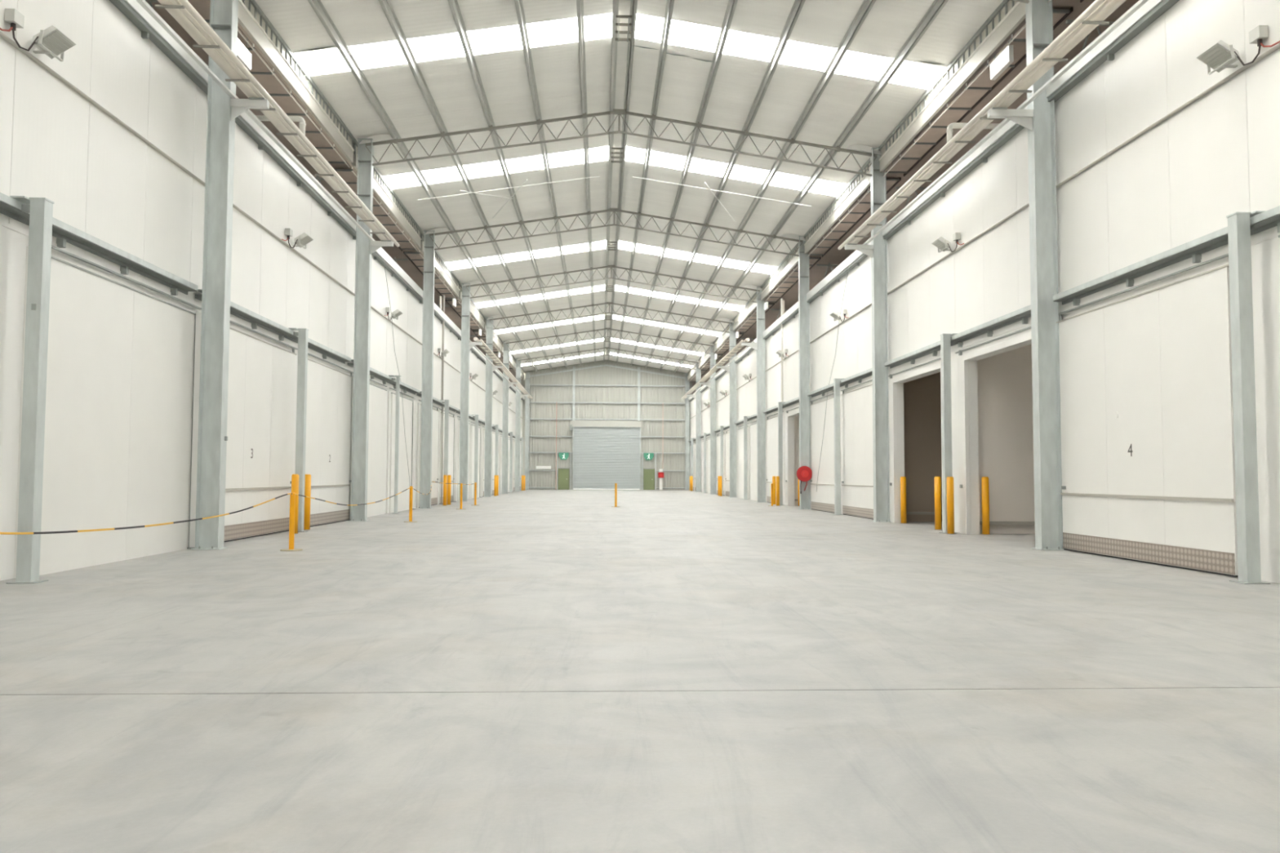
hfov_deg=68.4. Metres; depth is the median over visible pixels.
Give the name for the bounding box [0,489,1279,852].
floor
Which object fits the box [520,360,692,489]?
wall
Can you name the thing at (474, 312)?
fascia
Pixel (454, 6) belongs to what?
roof purlin
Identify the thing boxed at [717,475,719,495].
bollard
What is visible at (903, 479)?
bollard
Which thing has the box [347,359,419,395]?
door track
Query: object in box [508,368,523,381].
soffit
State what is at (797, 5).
purlin
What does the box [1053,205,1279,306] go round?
door track
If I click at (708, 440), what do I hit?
door
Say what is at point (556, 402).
riser pipe
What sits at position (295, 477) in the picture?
bollard
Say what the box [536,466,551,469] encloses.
notice board
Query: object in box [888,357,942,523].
door frame
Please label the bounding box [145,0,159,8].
brace
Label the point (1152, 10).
capping
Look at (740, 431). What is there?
door
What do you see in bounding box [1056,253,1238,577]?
door
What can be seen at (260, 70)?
soffit
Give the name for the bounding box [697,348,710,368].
fascia
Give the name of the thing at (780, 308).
brace
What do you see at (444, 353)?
floodlight
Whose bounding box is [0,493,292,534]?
rope
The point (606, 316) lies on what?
brace
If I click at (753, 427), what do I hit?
door
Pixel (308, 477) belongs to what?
bollard
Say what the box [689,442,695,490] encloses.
door
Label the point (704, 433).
wall post
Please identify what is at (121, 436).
door
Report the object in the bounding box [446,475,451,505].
bollard
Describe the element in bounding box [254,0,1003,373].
ceiling
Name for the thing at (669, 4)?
purlin
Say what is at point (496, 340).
fascia
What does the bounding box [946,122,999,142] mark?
pipe
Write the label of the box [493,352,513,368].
soffit
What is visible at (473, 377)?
floodlight
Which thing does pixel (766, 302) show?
box
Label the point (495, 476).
bollard
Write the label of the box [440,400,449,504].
wall post
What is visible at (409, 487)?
rope
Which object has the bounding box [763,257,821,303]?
soffit
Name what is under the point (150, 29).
capping
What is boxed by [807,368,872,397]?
door track
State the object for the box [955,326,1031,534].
door frame
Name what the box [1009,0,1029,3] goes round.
roof truss
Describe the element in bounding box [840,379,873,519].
door
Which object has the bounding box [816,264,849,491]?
hanging wire
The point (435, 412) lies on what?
door
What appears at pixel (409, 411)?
door
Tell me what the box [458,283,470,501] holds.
steel column
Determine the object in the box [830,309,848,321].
floodlight
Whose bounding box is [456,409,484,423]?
door track
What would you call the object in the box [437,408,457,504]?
door
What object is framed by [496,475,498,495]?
bollard
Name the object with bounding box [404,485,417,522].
stanchion
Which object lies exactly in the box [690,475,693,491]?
bollard
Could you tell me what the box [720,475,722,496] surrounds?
bollard
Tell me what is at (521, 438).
wall post
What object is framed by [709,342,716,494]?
steel column
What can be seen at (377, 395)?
door
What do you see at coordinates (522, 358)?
roof truss
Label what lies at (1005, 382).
doorway
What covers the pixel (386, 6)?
roof purlin
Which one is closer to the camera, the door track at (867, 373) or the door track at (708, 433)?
the door track at (867, 373)
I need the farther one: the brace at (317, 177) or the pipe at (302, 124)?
the brace at (317, 177)
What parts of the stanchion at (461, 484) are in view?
post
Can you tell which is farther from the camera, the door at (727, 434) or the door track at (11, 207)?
the door at (727, 434)
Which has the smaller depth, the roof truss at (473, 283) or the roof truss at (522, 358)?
the roof truss at (473, 283)
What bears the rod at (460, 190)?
attached to the ceiling
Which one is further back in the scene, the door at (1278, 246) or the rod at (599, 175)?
the rod at (599, 175)
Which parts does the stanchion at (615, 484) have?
post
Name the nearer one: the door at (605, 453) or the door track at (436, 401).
the door track at (436, 401)
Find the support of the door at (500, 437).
in the wall at (103, 181)
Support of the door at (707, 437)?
in the wall at (1176, 184)
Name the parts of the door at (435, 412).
kick plate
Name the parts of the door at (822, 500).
rub rail, kick plate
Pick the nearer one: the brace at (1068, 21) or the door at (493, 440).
the brace at (1068, 21)
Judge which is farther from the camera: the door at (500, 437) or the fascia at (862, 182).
the door at (500, 437)
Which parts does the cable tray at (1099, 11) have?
bracket arm, bracket arm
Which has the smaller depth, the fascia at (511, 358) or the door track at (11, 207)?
the door track at (11, 207)
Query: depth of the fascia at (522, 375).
88.75 m
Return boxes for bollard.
[291,474,298,533]
[303,474,311,530]
[443,475,447,505]
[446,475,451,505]
[493,475,497,496]
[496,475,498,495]
[521,475,523,490]
[523,475,525,490]
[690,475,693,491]
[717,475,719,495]
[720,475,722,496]
[772,475,775,504]
[775,475,780,506]
[797,478,799,506]
[900,476,906,523]
[933,476,941,529]
[946,476,954,534]
[981,476,990,534]
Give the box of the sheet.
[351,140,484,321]
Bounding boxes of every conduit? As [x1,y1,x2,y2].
[0,31,522,418]
[440,295,444,399]
[440,406,444,504]
[690,43,1279,418]
[781,298,783,401]
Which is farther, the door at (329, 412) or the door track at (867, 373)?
the door track at (867, 373)
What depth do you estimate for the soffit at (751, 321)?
56.70 m
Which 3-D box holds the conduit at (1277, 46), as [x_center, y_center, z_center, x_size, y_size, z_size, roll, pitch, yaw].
[6.708,-2.974,49.750,0.056,0.056,84.600,0,-3,-2]
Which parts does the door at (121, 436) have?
guide post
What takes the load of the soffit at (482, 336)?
attached to the wall at (407, 266)
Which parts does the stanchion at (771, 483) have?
post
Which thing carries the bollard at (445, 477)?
on the floor
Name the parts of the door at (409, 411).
guide post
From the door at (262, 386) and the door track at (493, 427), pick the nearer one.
the door at (262, 386)
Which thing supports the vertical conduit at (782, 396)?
attached to the capping at (1152, 10)
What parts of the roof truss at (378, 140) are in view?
ridge plate, king post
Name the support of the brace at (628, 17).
attached to the roof purlin at (615, 2)
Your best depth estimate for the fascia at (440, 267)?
44.95 m
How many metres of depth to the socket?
20.58 m
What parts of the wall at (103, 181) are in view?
wall panel, wall panel, wall panel, wall panel, wall panel, wall panel, wall panel, wall panel, wall panel, wall panel, wall panel, wall panel, wall panel, wall panel, wall panel, wall panel, wall panel, wall panel, wall panel, wall panel, wall panel, wall panel, wall panel, wall panel, wall panel, wall panel, wall panel, wall panel, wall panel, wall panel, wall panel, wall panel, wall panel, wall panel, wall panel, wall panel, wall panel, wall panel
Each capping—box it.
[109,0,524,400]
[688,0,1179,401]
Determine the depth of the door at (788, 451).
43.79 m
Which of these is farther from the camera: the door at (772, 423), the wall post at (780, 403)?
the door at (772, 423)
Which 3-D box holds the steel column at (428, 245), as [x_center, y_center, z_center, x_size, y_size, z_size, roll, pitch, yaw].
[-8.733,-2.369,38.733,0.510,11.445,0.370,0,-3,-2]
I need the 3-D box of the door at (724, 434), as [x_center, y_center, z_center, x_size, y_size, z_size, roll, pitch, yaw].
[5.849,2.715,68.209,0.160,4.485,4.300,0,-3,-2]
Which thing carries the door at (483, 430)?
in the wall at (103, 181)
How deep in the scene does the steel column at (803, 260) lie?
39.37 m
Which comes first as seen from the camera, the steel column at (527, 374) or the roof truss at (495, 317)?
the roof truss at (495, 317)
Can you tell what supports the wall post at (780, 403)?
on the floor
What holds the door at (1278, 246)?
in the wall at (1176, 184)
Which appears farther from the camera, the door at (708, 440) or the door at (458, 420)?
the door at (708, 440)
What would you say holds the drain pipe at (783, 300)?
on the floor
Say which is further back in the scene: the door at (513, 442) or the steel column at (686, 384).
the steel column at (686, 384)
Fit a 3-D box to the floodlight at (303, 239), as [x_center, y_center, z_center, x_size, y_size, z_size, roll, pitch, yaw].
[-8.316,-4.542,22.891,0.420,0.452,1.172,0,-3,-2]
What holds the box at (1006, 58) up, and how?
hanging from the soffit at (981, 86)
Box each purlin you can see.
[250,0,524,373]
[307,0,537,372]
[378,0,552,369]
[448,0,567,367]
[514,0,582,365]
[576,0,595,363]
[603,0,618,362]
[607,0,637,362]
[616,0,674,364]
[630,0,737,365]
[644,0,805,368]
[659,0,875,370]
[674,0,948,373]
[687,0,1009,373]
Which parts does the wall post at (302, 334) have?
cap plate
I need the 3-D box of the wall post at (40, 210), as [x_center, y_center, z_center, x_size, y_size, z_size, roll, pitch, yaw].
[-7.729,-0.475,11.926,0.470,4.860,0.320,0,-3,-2]
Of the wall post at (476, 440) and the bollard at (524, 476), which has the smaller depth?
the wall post at (476, 440)
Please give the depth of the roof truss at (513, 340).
71.22 m
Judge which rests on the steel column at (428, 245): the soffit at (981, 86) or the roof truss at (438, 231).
the roof truss at (438, 231)
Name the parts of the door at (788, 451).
frame post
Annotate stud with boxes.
[1114,411,1118,417]
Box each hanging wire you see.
[383,261,409,480]
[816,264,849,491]
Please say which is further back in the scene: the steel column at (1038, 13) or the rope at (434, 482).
the rope at (434, 482)
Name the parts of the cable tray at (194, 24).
bracket arm, bracket arm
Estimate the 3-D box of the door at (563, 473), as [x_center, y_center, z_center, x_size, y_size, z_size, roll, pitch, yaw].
[-7.432,5.093,91.707,1.060,2.100,0.160,0,-3,-2]
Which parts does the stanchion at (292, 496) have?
post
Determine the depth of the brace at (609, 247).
46.45 m
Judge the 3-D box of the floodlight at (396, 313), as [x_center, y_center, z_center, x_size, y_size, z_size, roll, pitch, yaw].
[-8.766,-3.987,33.515,0.420,0.452,1.172,0,-3,-2]
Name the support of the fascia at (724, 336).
attached to the eave purlin at (1002, 5)
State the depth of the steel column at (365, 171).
28.06 m
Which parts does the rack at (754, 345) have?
bracket arm, bracket arm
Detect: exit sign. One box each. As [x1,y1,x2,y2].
[559,452,568,459]
[644,453,653,460]
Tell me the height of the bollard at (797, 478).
1.370 m
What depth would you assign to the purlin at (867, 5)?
27.84 m
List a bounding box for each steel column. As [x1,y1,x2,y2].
[191,0,238,549]
[348,137,373,521]
[417,230,435,508]
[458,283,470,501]
[483,317,493,497]
[501,341,509,493]
[514,358,520,491]
[524,372,529,489]
[684,373,689,489]
[695,360,701,492]
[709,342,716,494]
[728,320,737,497]
[756,286,765,502]
[798,235,811,509]
[870,147,890,522]
[1025,0,1064,550]
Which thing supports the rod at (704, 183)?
attached to the ceiling
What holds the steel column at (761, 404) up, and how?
on the floor
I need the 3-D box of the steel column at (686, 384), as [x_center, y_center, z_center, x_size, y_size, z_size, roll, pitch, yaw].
[4.636,0.489,92.293,0.510,11.445,0.370,0,-3,-2]
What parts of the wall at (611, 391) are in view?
door post, door post, door post, door post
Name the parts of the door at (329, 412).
kick plate, rub rail, guide post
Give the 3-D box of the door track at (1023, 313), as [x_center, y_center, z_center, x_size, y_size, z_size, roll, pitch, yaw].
[7.730,-2.053,23.405,0.215,0.290,10.318,0,-3,-2]
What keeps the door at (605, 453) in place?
in the wall at (611, 391)
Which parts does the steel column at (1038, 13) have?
plate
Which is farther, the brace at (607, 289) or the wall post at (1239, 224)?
the brace at (607, 289)
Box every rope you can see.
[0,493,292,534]
[295,487,410,506]
[434,481,475,484]
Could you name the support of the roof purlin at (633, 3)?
attached to the ceiling
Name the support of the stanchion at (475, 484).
on the floor
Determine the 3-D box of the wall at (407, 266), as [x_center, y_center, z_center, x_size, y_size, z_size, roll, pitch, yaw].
[-13.641,-7.175,38.661,8.880,0.900,106.750,0,-3,-2]
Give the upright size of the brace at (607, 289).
0.062 m
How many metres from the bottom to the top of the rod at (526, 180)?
0.291 m
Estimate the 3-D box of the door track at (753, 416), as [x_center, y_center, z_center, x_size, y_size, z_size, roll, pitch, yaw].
[6.373,-0.447,55.280,0.195,0.170,10.318,0,-3,-2]
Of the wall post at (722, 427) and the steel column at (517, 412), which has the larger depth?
the steel column at (517, 412)
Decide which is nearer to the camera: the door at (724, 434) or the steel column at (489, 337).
the steel column at (489, 337)
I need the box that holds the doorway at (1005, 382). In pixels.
[903,344,1035,533]
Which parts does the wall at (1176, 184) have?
wall panel, wall panel, wall panel, wall panel, wall panel, wall panel, wall panel, wall panel, wall panel, wall panel, wall panel, wall panel, wall panel, wall panel, wall panel, wall panel, wall panel, wall panel, wall panel, wall panel, wall panel, wall panel, wall panel, wall panel, wall panel, wall panel, wall panel, wall panel, wall panel, wall panel, wall panel, wall panel, wall panel, wall panel, wall panel, wall panel, wall panel, wall panel, wall panel, wall panel, wall panel, wall panel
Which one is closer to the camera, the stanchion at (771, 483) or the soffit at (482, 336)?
the stanchion at (771, 483)
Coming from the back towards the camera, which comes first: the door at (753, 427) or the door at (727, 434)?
the door at (727, 434)
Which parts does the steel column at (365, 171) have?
plate, cap plate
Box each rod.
[417,175,599,199]
[460,190,512,199]
[492,179,527,218]
[632,176,811,206]
[704,182,735,222]
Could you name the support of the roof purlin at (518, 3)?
attached to the ceiling
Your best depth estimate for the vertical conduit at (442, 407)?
44.52 m
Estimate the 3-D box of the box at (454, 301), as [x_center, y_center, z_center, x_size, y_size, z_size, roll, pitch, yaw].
[-9.558,-6.489,48.495,0.112,0.590,0.500,0,-3,-2]
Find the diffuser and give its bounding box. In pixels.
[990,46,1008,79]
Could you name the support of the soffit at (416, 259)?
attached to the wall at (407, 266)
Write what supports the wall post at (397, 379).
on the floor
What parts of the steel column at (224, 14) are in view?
plate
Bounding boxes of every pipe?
[255,115,306,137]
[439,296,441,310]
[555,402,556,489]
[662,403,663,468]
[782,300,784,314]
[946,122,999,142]
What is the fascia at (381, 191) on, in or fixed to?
attached to the eave purlin at (253, 2)
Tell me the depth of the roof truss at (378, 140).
28.73 m
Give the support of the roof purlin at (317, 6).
attached to the ceiling
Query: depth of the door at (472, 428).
55.96 m
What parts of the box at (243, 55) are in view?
casing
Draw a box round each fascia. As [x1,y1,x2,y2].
[237,0,354,163]
[353,143,422,248]
[420,233,459,297]
[458,284,484,328]
[483,319,502,351]
[501,342,515,367]
[514,360,524,379]
[687,364,696,381]
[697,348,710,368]
[712,326,728,352]
[733,293,756,331]
[760,245,798,301]
[804,163,870,253]
[878,0,1025,172]
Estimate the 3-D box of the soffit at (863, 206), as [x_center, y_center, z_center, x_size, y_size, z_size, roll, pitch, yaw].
[7.543,-7.436,34.351,0.674,0.174,10.318,0,-3,-2]
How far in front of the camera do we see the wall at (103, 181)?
15.77 m
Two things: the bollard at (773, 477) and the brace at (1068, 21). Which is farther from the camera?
the bollard at (773, 477)
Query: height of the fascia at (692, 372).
0.740 m
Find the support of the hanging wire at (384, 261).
hanging from the capping at (150, 29)
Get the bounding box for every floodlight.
[0,8,75,61]
[281,228,313,248]
[384,307,402,319]
[436,348,449,357]
[469,373,478,380]
[719,390,727,396]
[742,373,751,381]
[776,349,788,358]
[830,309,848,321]
[931,232,964,253]
[1196,25,1279,75]
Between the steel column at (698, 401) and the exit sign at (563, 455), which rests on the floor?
the steel column at (698, 401)
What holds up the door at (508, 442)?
in the wall at (103, 181)
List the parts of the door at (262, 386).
kick plate, rub rail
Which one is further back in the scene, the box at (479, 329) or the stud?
the box at (479, 329)
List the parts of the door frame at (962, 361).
guide post, frame post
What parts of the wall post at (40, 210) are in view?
tie arm, plate, cap plate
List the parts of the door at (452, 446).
kick plate, guide post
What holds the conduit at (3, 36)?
attached to the wall at (103, 181)
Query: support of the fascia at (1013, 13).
attached to the eave purlin at (1002, 5)
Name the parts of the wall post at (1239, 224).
cap plate, plate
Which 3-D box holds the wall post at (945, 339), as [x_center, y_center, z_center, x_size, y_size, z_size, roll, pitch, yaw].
[7.556,0.163,23.010,0.470,4.860,0.320,0,-3,-2]
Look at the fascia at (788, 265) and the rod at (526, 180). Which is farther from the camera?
the fascia at (788, 265)
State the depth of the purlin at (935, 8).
27.33 m
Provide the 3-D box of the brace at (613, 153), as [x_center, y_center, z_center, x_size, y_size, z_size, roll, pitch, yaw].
[-0.815,-9.539,33.158,0.400,0.062,1.460,0,-3,-2]
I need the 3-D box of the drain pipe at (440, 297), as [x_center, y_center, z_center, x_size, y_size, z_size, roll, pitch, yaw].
[-9.878,-5.744,46.588,0.118,1.400,0.118,0,-3,-2]
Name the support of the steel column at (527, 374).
on the floor
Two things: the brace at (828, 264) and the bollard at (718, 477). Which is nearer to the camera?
the brace at (828, 264)
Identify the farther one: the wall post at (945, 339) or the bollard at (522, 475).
the bollard at (522, 475)
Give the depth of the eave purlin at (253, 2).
25.85 m
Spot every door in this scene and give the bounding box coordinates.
[13,244,201,578]
[223,320,297,542]
[294,352,353,526]
[366,378,386,517]
[385,387,417,513]
[415,400,439,507]
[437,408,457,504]
[456,416,469,501]
[468,421,482,498]
[481,426,484,496]
[491,430,498,494]
[498,434,502,493]
[507,437,510,492]
[511,439,515,491]
[520,444,520,489]
[558,467,568,489]
[569,420,641,489]
[643,468,654,489]
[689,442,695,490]
[702,437,707,493]
[707,436,710,493]
[716,431,725,495]
[724,430,729,496]
[737,423,750,499]
[750,420,756,500]
[766,411,785,505]
[785,406,799,506]
[809,393,841,514]
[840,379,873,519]
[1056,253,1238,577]
[1277,235,1279,322]
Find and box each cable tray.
[136,0,399,254]
[838,0,1148,257]
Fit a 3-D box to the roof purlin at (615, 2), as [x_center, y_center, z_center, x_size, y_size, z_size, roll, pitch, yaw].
[-1.289,-9.196,39.289,0.150,0.200,106.750,0,-3,-2]
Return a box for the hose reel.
[796,466,812,493]
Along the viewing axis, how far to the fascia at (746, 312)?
55.77 m
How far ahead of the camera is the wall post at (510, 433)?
75.60 m
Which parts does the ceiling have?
skylight panel, skylight panel, skylight panel, skylight panel, skylight panel, skylight panel, skylight panel, skylight panel, skylight panel, skylight panel, skylight panel, skylight panel, skylight panel, skylight panel, skylight panel, skylight panel, skylight panel, skylight panel, skylight panel, skylight panel, skylight panel, skylight panel, skylight panel, skylight panel, skylight panel, skylight panel, skylight panel, skylight panel, skylight panel, skylight panel, skylight panel, skylight panel, skylight panel, skylight panel, skylight panel, skylight panel, skylight panel, skylight panel, skylight panel, skylight panel, skylight panel, skylight panel, skylight panel, skylight panel, skylight panel, skylight panel, skylight panel, skylight panel, skylight panel, skylight panel, skylight panel, skylight panel, skylight panel, skylight panel, skylight panel, skylight panel, skylight panel, skylight panel, skylight panel, skylight panel, skylight panel, skylight panel, skylight panel, skylight panel, skylight panel, skylight panel, skylight panel, skylight panel, skylight panel, skylight panel, skylight panel, skylight panel, skylight panel, skylight panel, skylight panel, skylight panel, skylight panel, skylight panel, skylight panel, skylight panel, skylight panel, skylight panel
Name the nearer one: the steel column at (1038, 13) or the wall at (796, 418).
the steel column at (1038, 13)
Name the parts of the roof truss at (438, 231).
ridge plate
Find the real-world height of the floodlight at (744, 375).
0.452 m
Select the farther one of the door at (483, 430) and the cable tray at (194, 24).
the door at (483, 430)
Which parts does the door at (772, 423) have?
kick plate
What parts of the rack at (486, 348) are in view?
bracket arm, bracket arm, bracket arm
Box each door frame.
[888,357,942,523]
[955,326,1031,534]
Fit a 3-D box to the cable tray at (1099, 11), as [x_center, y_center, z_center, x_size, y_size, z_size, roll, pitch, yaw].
[7.127,-6.012,18.606,0.870,0.649,22.100,0,-3,-2]
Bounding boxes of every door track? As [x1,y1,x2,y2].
[0,192,197,295]
[194,288,351,364]
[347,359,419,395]
[416,391,458,412]
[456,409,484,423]
[481,421,501,431]
[699,431,716,438]
[714,424,728,432]
[734,413,756,425]
[763,396,799,413]
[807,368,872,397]
[884,304,1031,368]
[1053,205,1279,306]
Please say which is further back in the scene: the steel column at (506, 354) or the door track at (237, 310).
the steel column at (506, 354)
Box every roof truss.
[359,109,880,176]
[425,208,805,256]
[462,265,762,302]
[486,302,733,333]
[504,328,713,354]
[516,346,698,369]
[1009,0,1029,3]
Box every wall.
[0,0,522,581]
[146,2,522,380]
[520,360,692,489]
[688,0,1139,382]
[689,0,1279,583]
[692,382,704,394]
[794,415,799,506]
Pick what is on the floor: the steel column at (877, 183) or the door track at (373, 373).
the steel column at (877, 183)
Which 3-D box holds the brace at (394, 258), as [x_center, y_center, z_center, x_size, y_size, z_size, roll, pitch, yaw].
[-10.683,-6.228,38.858,2.220,1.564,0.060,0,-3,-2]
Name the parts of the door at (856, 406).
rub rail, kick plate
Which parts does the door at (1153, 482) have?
rub rail, kick plate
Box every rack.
[469,337,532,399]
[681,337,757,399]
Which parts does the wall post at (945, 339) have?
cap plate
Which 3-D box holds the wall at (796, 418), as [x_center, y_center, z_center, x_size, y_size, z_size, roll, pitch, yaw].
[11.553,1.302,41.964,8.580,4.600,4.700,0,-3,-2]
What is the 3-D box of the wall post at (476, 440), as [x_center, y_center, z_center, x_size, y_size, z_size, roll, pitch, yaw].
[-9.526,1.748,54.422,0.470,4.860,0.320,0,-3,-2]
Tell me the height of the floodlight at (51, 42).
0.452 m
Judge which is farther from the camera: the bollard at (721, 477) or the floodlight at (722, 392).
the floodlight at (722, 392)
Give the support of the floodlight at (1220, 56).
attached to the wall at (1176, 184)
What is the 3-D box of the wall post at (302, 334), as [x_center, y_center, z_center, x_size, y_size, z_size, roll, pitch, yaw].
[-8.178,0.081,22.550,0.470,4.860,0.320,0,-3,-2]
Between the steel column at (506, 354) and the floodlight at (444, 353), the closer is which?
the floodlight at (444, 353)
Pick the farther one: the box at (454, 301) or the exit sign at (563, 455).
the exit sign at (563, 455)
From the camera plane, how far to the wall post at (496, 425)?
64.99 m
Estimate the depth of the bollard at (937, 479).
24.21 m
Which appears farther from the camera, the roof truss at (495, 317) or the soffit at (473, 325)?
the roof truss at (495, 317)
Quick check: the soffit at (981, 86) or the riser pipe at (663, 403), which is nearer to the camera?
the soffit at (981, 86)
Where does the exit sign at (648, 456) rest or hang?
attached to the wall at (611, 391)
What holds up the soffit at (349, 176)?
attached to the wall at (407, 266)
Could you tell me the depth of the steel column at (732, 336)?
60.59 m
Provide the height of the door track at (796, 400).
0.170 m
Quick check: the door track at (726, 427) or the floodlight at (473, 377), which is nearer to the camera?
the floodlight at (473, 377)
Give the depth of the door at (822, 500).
36.82 m
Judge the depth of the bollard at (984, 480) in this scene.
22.29 m
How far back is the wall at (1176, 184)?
16.42 m
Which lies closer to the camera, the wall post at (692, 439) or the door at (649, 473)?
the wall post at (692, 439)
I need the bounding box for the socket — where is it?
[298,122,306,126]
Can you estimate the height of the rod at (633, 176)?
1.051 m
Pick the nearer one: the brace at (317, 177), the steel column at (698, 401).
the brace at (317, 177)
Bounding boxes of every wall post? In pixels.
[5,195,54,583]
[288,328,308,532]
[388,375,401,514]
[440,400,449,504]
[471,414,478,498]
[492,424,498,495]
[508,431,512,492]
[520,437,523,490]
[690,438,693,490]
[703,432,707,493]
[720,426,724,495]
[743,416,748,499]
[777,401,786,505]
[831,378,843,515]
[938,333,957,533]
[1226,210,1270,584]
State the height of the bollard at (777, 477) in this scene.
1.370 m
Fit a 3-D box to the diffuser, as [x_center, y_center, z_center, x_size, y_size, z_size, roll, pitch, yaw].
[7.764,-7.856,20.358,0.012,0.320,0.910,0,-3,-2]
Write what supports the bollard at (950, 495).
on the floor
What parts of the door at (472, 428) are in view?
guide post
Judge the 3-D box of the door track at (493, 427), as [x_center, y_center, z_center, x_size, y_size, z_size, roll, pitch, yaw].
[-10.227,0.013,65.226,0.195,0.170,10.318,0,-3,-2]
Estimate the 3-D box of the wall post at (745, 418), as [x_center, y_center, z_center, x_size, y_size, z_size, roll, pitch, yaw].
[6.209,1.830,54.882,0.470,4.860,0.320,0,-3,-2]
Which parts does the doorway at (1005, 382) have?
bump rail, bump rail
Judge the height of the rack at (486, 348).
0.649 m
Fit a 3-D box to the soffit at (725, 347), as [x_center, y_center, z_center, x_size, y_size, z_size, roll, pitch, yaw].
[6.196,-5.770,66.223,0.674,0.174,10.318,0,-3,-2]
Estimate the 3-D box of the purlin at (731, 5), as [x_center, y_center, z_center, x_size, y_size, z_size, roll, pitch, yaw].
[1.382,-8.833,39.383,0.150,0.200,106.750,0,-3,-2]
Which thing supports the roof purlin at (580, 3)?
attached to the ceiling
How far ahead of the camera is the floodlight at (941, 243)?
23.50 m
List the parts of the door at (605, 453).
rail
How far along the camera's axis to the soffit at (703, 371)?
87.35 m
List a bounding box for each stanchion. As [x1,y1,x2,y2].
[280,492,302,551]
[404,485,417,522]
[456,483,466,509]
[474,482,476,505]
[612,483,618,506]
[768,483,774,506]
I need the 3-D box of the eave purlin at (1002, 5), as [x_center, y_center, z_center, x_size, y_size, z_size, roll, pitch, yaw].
[6.924,-7.981,39.573,0.060,0.100,106.750,0,-3,-2]
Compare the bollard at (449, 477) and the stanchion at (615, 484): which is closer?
the stanchion at (615, 484)
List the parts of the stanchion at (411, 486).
post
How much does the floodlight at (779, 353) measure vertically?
0.452 m
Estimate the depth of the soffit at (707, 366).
77.96 m
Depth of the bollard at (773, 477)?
45.44 m
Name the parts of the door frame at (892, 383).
guide post, frame post, frame post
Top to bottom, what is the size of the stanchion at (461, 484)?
1.040 m
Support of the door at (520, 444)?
in the wall at (103, 181)
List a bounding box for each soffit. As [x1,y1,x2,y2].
[187,0,349,168]
[333,166,417,252]
[403,250,457,299]
[445,299,481,330]
[472,329,499,351]
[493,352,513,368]
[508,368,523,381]
[688,369,706,382]
[699,354,722,370]
[714,333,744,355]
[734,302,774,333]
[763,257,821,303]
[807,177,901,257]
[882,7,1073,177]
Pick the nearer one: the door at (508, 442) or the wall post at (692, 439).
the door at (508, 442)
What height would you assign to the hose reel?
1.143 m
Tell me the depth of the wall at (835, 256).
27.27 m
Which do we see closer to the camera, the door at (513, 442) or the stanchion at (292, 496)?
the stanchion at (292, 496)
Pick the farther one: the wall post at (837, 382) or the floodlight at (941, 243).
the wall post at (837, 382)
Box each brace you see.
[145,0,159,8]
[314,175,324,183]
[392,257,408,263]
[605,315,611,319]
[606,285,613,292]
[608,241,616,250]
[610,147,622,163]
[615,15,631,41]
[770,307,788,319]
[816,262,838,278]
[895,186,926,206]
[1065,19,1114,50]
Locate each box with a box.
[236,37,251,71]
[452,297,456,306]
[478,326,481,335]
[764,297,768,310]
[990,40,1013,79]
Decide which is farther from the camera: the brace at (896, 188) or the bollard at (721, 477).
the bollard at (721, 477)
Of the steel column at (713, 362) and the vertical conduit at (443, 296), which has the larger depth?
the steel column at (713, 362)
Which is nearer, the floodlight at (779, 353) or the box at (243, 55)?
the box at (243, 55)
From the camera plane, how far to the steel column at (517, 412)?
81.18 m
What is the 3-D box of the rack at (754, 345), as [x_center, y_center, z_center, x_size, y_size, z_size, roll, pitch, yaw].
[5.020,-3.406,68.444,0.870,0.649,37.200,0,-3,-2]

